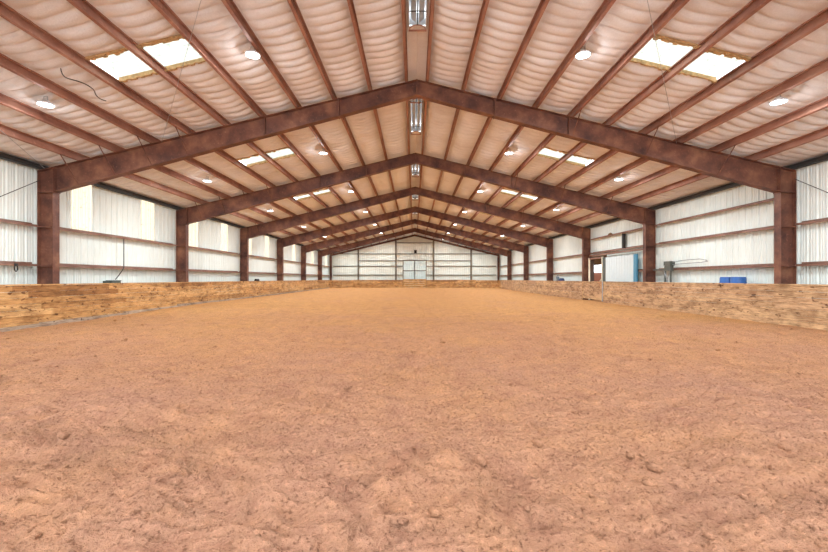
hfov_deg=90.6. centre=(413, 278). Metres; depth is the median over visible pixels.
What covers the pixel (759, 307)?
wall
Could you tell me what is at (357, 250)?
column
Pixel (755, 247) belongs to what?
wall
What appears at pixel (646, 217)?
roof frame
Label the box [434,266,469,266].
gable girt
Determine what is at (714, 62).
window
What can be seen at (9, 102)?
roof purlin
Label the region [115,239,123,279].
conduit
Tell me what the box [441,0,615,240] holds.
roof purlin
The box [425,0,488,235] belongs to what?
roof purlin
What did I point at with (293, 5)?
roof purlin
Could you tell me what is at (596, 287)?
gate
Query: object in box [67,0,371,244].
roof purlin
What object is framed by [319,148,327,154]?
light
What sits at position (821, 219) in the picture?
beam
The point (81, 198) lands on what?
window
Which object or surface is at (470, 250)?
column
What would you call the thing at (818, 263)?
beam
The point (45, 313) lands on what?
wall
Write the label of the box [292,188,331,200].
window
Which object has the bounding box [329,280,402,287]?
wall
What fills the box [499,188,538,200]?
window
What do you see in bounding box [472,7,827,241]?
roof purlin
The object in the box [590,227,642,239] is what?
beam
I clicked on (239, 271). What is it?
beam
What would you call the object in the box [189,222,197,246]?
window
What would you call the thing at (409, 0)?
hood
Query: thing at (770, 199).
beam
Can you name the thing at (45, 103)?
light
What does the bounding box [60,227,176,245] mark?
beam
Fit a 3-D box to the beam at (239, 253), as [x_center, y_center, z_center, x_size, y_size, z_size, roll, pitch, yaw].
[-12.065,-1.714,32.240,0.210,0.132,7.350,0,0,0]
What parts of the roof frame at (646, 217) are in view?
knee plate, knee plate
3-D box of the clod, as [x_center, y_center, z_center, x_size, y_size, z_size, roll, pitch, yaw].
[0.090,1.414,9.085,22.058,0.233,15.106,0,0,0]
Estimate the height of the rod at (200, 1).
1.366 m
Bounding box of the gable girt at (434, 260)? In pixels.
[434,260,469,260]
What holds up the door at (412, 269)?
attached to the gable girt
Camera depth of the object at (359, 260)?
58.76 m
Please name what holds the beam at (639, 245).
attached to the roof frame at (246, 233)
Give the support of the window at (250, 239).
in the wall at (113, 213)
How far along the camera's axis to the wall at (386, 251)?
58.90 m
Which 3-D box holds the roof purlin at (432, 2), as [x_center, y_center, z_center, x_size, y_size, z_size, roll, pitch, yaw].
[0.424,-6.397,28.440,0.097,0.230,60.880,0,0,0]
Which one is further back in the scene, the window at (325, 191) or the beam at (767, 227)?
the window at (325, 191)
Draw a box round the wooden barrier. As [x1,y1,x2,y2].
[501,280,582,299]
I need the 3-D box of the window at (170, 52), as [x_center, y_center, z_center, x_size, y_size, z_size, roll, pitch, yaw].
[-6.055,-5.130,9.495,2.266,0.660,1.150,0,0,0]
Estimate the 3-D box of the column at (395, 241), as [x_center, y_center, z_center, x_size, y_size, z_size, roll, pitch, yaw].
[-2.600,-1.932,58.740,0.220,7.044,0.180,0,0,0]
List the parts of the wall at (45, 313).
cap rail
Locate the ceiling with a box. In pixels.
[0,0,827,249]
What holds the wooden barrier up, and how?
on the floor
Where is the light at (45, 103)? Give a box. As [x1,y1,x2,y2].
[35,96,54,107]
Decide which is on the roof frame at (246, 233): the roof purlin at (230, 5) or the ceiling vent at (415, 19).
the roof purlin at (230, 5)
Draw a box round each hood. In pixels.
[409,0,425,12]
[411,99,421,122]
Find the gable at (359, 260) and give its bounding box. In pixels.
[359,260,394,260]
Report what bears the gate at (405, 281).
on the floor
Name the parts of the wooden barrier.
cap rail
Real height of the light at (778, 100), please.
0.228 m
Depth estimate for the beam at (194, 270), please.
24.54 m
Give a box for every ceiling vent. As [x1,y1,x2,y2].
[408,0,426,31]
[410,98,422,134]
[412,164,418,176]
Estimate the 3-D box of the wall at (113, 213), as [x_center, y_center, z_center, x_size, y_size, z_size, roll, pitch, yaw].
[-12.207,-0.986,28.450,0.035,5.353,60.900,0,0,0]
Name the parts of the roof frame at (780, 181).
knee plate, splice plate, splice plate, knee plate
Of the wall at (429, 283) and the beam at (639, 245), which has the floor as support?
the wall at (429, 283)
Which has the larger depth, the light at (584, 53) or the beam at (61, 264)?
the beam at (61, 264)
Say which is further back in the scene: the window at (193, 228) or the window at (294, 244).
the window at (294, 244)
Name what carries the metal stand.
on the floor
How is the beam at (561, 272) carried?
attached to the roof frame at (299, 238)
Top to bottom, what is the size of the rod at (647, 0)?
1.342 m
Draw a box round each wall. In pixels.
[0,159,328,312]
[0,280,329,331]
[329,233,499,286]
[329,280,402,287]
[426,280,500,287]
[500,161,827,324]
[603,281,827,330]
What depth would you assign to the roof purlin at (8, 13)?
9.48 m
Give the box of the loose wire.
[60,68,105,100]
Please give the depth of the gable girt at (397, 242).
58.76 m
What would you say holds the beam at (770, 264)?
attached to the roof frame at (646, 217)
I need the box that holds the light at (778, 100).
[769,94,788,104]
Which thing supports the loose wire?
hanging from the ceiling
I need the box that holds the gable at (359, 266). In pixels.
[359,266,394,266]
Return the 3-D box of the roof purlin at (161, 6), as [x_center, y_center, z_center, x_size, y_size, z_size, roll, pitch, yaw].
[-4.896,-5.281,28.440,0.097,0.230,60.880,0,0,0]
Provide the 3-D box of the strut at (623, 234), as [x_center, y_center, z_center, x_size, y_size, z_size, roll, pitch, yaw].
[12.220,-2.210,23.890,0.140,0.860,0.180,0,0,0]
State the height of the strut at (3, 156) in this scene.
0.130 m
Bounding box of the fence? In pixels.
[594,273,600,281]
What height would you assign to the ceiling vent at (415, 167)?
0.610 m
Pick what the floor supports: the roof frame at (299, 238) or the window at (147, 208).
the roof frame at (299, 238)
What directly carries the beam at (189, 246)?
attached to the roof frame at (246, 233)
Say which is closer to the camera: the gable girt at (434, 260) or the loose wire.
the loose wire
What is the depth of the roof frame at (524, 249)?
43.67 m
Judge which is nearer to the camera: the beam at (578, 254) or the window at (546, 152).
the window at (546, 152)
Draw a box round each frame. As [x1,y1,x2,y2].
[37,79,796,320]
[176,153,655,304]
[240,187,590,299]
[277,206,552,289]
[301,219,528,289]
[318,228,511,283]
[330,234,498,279]
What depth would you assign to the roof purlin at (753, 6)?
9.72 m
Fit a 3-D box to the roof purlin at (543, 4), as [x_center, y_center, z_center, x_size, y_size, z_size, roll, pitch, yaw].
[2.750,-5.839,28.440,0.097,0.230,60.880,0,0,0]
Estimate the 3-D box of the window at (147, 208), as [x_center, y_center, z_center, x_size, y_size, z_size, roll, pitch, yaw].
[-12.220,-2.671,18.765,0.035,1.983,1.030,0,0,0]
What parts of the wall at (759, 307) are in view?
cap rail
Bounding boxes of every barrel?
[719,277,730,298]
[730,277,746,299]
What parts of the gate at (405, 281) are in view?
rail, rail, rail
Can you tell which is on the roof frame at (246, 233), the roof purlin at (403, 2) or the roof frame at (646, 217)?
the roof purlin at (403, 2)
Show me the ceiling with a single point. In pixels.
(329, 24)
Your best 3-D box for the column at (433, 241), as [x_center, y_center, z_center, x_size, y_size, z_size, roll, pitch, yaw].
[2.810,-1.929,58.740,0.220,7.037,0.180,0,0,0]
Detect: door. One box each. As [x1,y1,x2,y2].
[403,260,426,287]
[588,248,642,303]
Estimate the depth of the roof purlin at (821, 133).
13.28 m
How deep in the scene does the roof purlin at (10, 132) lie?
13.04 m
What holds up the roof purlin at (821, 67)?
on the roof frame at (246, 233)
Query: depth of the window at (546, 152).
17.28 m
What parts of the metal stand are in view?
leg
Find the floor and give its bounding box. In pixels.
[0,287,827,551]
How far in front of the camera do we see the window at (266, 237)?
34.07 m
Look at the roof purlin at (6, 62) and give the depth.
10.76 m
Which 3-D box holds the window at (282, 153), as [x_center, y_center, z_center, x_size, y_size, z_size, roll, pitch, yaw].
[-6.055,-5.126,17.115,2.266,0.669,1.150,0,0,0]
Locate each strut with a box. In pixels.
[0,152,319,250]
[509,154,827,250]
[622,233,625,247]
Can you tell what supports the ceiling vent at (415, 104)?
in the ceiling
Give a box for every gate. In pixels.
[403,279,425,287]
[582,281,602,301]
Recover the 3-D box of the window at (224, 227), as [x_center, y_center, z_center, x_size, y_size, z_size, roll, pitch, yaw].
[-12.220,-2.671,26.385,0.035,1.983,1.030,0,0,0]
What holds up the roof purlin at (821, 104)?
on the roof frame at (246, 233)
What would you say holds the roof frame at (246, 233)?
on the floor
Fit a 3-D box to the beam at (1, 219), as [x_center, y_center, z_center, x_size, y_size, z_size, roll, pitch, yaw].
[-12.065,-1.714,9.380,0.210,0.132,7.350,0,0,0]
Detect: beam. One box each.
[0,218,37,226]
[0,261,37,265]
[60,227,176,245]
[60,263,176,270]
[189,246,240,254]
[189,269,240,272]
[239,253,276,259]
[239,271,276,273]
[553,254,581,258]
[553,272,581,273]
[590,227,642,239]
[590,245,642,253]
[655,198,773,225]
[655,225,773,244]
[659,263,773,270]
[795,217,827,224]
[795,261,827,265]
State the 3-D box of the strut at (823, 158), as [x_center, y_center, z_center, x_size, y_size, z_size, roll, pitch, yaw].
[12.190,-3.581,28.270,0.200,0.130,60.540,0,0,0]
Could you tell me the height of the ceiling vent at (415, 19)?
0.610 m
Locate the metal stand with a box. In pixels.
[653,259,707,281]
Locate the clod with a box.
[0,312,827,551]
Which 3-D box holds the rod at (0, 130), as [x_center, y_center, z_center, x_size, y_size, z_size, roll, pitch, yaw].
[-10.060,-3.924,9.375,0.016,0.794,8.232,0,0,-25]
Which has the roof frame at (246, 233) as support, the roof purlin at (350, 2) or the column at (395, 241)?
the roof purlin at (350, 2)
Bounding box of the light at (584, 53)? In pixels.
[575,46,590,58]
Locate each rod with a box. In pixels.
[0,130,43,167]
[0,180,39,196]
[162,1,200,139]
[647,0,676,142]
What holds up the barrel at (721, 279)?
on the floor
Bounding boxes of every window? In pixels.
[71,185,91,231]
[85,34,205,82]
[141,200,154,240]
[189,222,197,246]
[221,223,227,251]
[236,147,295,166]
[249,238,251,254]
[265,236,268,257]
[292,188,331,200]
[293,244,294,260]
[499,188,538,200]
[537,147,595,166]
[629,34,750,83]
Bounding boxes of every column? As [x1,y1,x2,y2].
[357,250,358,279]
[395,241,396,279]
[433,241,433,279]
[470,250,471,279]
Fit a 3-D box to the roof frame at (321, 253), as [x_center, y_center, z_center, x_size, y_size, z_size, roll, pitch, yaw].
[0.090,-2.376,50.980,24.280,7.972,0.960,0,0,0]
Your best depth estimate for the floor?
3.88 m
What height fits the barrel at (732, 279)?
0.880 m
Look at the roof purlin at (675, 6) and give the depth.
10.25 m
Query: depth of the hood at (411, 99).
17.16 m
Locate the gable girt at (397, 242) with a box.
[397,242,432,242]
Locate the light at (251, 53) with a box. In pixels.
[244,46,259,58]
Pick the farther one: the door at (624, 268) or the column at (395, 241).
the column at (395, 241)
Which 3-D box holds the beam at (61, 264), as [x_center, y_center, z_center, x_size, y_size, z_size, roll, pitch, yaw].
[-12.065,-0.464,17.000,0.210,0.132,7.350,0,0,0]
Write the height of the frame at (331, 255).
7.950 m
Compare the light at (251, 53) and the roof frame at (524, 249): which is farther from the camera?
the roof frame at (524, 249)

